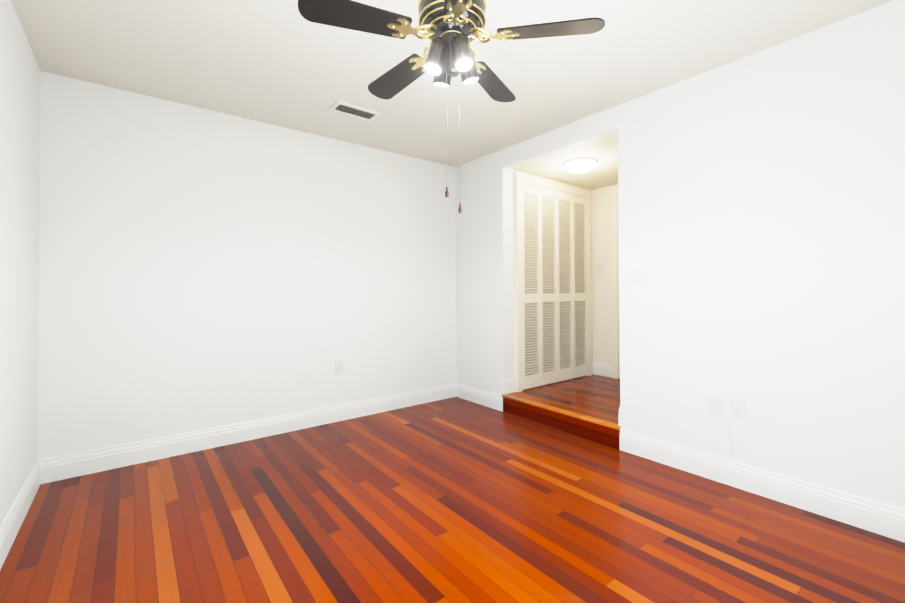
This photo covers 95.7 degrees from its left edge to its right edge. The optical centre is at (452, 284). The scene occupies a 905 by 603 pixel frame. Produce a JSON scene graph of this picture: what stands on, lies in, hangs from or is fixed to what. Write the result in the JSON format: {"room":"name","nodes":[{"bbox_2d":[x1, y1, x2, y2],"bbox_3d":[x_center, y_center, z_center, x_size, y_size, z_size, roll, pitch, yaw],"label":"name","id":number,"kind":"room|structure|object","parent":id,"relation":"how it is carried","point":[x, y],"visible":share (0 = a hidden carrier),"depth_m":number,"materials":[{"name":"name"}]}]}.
{"room":"empty room","nodes":[
{"label":"empty room","id":0,"kind":"room"},
{"bbox_2d":[0,0,39,526],"bbox_3d":[-1.146,-0.075,0.660,0.130,2.440,4.363,0,-1,-38],"label":"wall","id":1,"kind":"structure","parent":0,"point":[19,162],"depth_m":1.97,"materials":[{"name":"paint"}]},
{"bbox_2d":[0,459,43,569],"bbox_3d":[-1.125,1.075,0.744,0.016,0.141,4.233,0,-1,-38],"label":"baseboard","id":2,"kind":"structure","parent":1,"relation":"attached to","point":[9,529],"depth_m":1.96,"materials":[{"name":"paint"}]},
{"bbox_2d":[37,71,455,459],"bbox_3d":[-1.242,-0.044,3.441,3.412,2.440,0.130,0,-1,-38],"label":"wall","id":3,"kind":"structure","parent":0,"point":[200,268],"depth_m":2.99,"materials":[{"name":"paint"}]},
{"bbox_2d":[44,383,455,483],"bbox_3d":[-1.181,1.104,3.379,3.122,0.141,0.016,0,-1,-38],"label":"baseboard","id":4,"kind":"structure","parent":3,"relation":"attached to","point":[57,468],"depth_m":2.98,"materials":[{"name":"paint"}]},
{"bbox_2d":[335,360,343,373],"bbox_3d":[-0.979,0.713,3.548,0.072,0.116,0.010,0,-1,-38],"label":"electrical outlet","id":5,"kind":"object","parent":3,"relation":"attached to","point":[339,366],"visible":1,"depth_m":3.54,"materials":[{"name":"white plastic"}]},
{"bbox_2d":[11,0,892,166],"bbox_3d":[0.099,-1.328,1.739,3.412,0.080,4.493,0,-1,-38],"label":"ceiling","id":6,"kind":"structure","parent":0,"point":[284,63],"depth_m":2.30,"materials":[{"name":"paint"}]},
{"bbox_2d":[329,101,379,120],"bbox_3d":[-0.711,-1.261,2.988,0.330,0.023,0.155,0,-1,-38],"label":"ceiling vent","id":7,"kind":"object","parent":6,"relation":"in","point":[352,110],"visible":0.98,"depth_m":2.97,"materials":[{"name":"white metal"}]},
{"bbox_2d":[298,0,604,212],"bbox_3d":[-0.034,-0.792,1.772,1.184,0.992,1.157,0,-1,-38],"label":"ceiling fan","id":8,"kind":"object","parent":6,"relation":"hanging from","point":[450,30],"visible":1,"depth_m":1.68,"materials":[{"name":"black wood"}]},
{"bbox_2d":[0,397,904,602],"bbox_3d":[0.109,1.181,1.711,3.412,0.060,4.493,0,-1,-38],"label":"floor","id":9,"kind":"structure","parent":0,"point":[455,500],"depth_m":1.93,"materials":[{"name":"brown wood"}]},
{"bbox_2d":[502,394,619,448],"bbox_3d":[0.831,1.086,3.345,0.060,0.160,1.152,0,-1,-38],"label":"step","id":10,"kind":"structure","parent":9,"relation":"on","point":[607,433],"depth_m":3.25,"materials":[{"name":"brown wood"}]},
{"bbox_2d":[512,170,592,381],"bbox_3d":[1.100,-0.043,4.387,1.441,2.440,0.130,0,-1,-38],"label":"wall","id":11,"kind":"structure","parent":0,"point":[513,171],"depth_m":4.18,"materials":[{"name":"paint"}]},
{"bbox_2d":[514,172,591,391],"bbox_3d":[1.081,-0.027,4.266,1.224,2.086,0.036,0,-1,-38],"label":"trim","id":12,"kind":"structure","parent":11,"relation":"attached to","point":[519,178],"depth_m":3.91,"materials":[{"name":"paint"}]},
{"bbox_2d":[522,182,587,389],"bbox_3d":[1.081,0.010,4.266,1.070,1.988,0.030,0,-1,-38],"label":"doors","id":13,"kind":"structure","parent":11,"relation":"in","point":[554,248],"depth_m":4.23,"materials":[{"name":"paint"}]},
{"bbox_2d":[509,374,619,423],"bbox_3d":[1.447,1.089,3.727,1.441,0.160,1.311,0,-1,-38],"label":"floor","id":14,"kind":"structure","parent":0,"point":[595,396],"depth_m":3.74,"materials":[{"name":"brown wood"}]},
{"bbox_2d":[513,136,617,189],"bbox_3d":[1.489,-1.187,3.792,1.311,0.168,1.311,0,-1,-38],"label":"ceiling","id":15,"kind":"structure","parent":0,"point":[603,172],"depth_m":3.87,"materials":[{"name":"paint"}]},
{"bbox_2d":[563,158,597,172],"bbox_3d":[1.155,-1.061,3.702,0.300,0.084,0.300,0,-1,-38],"label":"dome ceiling light","id":16,"kind":"object","parent":15,"relation":"attached to","point":[580,165],"visible":1,"depth_m":3.62,"materials":[{"name":"glass"}]},
{"bbox_2d":[592,184,617,363],"bbox_3d":[2.100,-0.049,4.173,0.130,2.440,1.441,0,-1,-38],"label":"wall","id":17,"kind":"structure","parent":0,"point":[601,284],"depth_m":4.60,"materials":[{"name":"paint"}]},
{"bbox_2d":[597,265,602,274],"bbox_3d":[1.661,-0.168,4.616,0.016,0.116,0.072,0,-1,-38],"label":"thermostat","id":18,"kind":"object","parent":17,"relation":"attached to","point":[599,269],"visible":1,"depth_m":4.61,"materials":[{"name":"white plastic"}]},
{"bbox_2d":[611,186,619,378],"bbox_3d":[1.999,-0.032,4.168,0.036,2.086,0.812,0,-1,-38],"label":"door frame","id":19,"kind":"structure","parent":17,"relation":"attached to","point":[614,263],"depth_m":4.44,"materials":[{"name":"paint"}]},
{"bbox_2d":[456,0,904,509],"bbox_3d":[1.395,-0.062,2.738,0.130,2.440,4.233,0,-1,-38],"label":"wall","id":20,"kind":"structure","parent":0,"point":[761,195],"depth_m":2.25,"materials":[{"name":"paint"}]},
{"bbox_2d":[456,383,502,411],"bbox_3d":[0.262,1.106,4.056,0.016,0.141,0.669,0,-1,-38],"label":"baseboard","id":21,"kind":"structure","parent":20,"relation":"attached to","point":[488,399],"depth_m":4.03,"materials":[{"name":"paint"}]},
{"bbox_2d":[504,362,619,425],"bbox_3d":[1.447,0.938,3.729,1.439,0.141,1.311,0,-1,-38],"label":"baseboard","id":22,"kind":"structure","parent":20,"relation":"attached to","point":[602,369],"depth_m":4.51,"materials":[{"name":"paint"}]},
{"bbox_2d":[709,394,722,415],"bbox_3d":[1.555,0.709,2.417,0.010,0.116,0.072,0,-1,-38],"label":"electrical outlet","id":23,"kind":"object","parent":20,"relation":"attached to","point":[715,404],"visible":1,"depth_m":2.41,"materials":[{"name":"white plastic"}]},
{"bbox_2d":[730,396,744,419],"bbox_3d":[1.619,0.700,2.329,0.017,0.116,0.072,0,-1,-38],"label":"outlet","id":24,"kind":"object","parent":20,"relation":"attached to","point":[739,404],"visible":0.98,"depth_m":2.33,"materials":[{"name":"white plastic"}]},
{"bbox_2d":[730,407,737,457],"bbox_3d":[1.595,0.842,2.322,0.034,0.293,0.032,0,-1,-38],"label":"cord","id":25,"kind":"object","parent":24,"relation":"attached to","point":[736,408],"visible":0.98,"depth_m":2.32,"materials":[{"name":"white plastic"}]},
{"bbox_2d":[619,429,904,542],"bbox_3d":[1.905,1.077,1.963,0.016,0.141,2.349,0,-1,-38],"label":"baseboard","id":26,"kind":"structure","parent":20,"relation":"attached to","point":[885,520],"depth_m":2.18,"materials":[{"name":"paint"}]}
]}

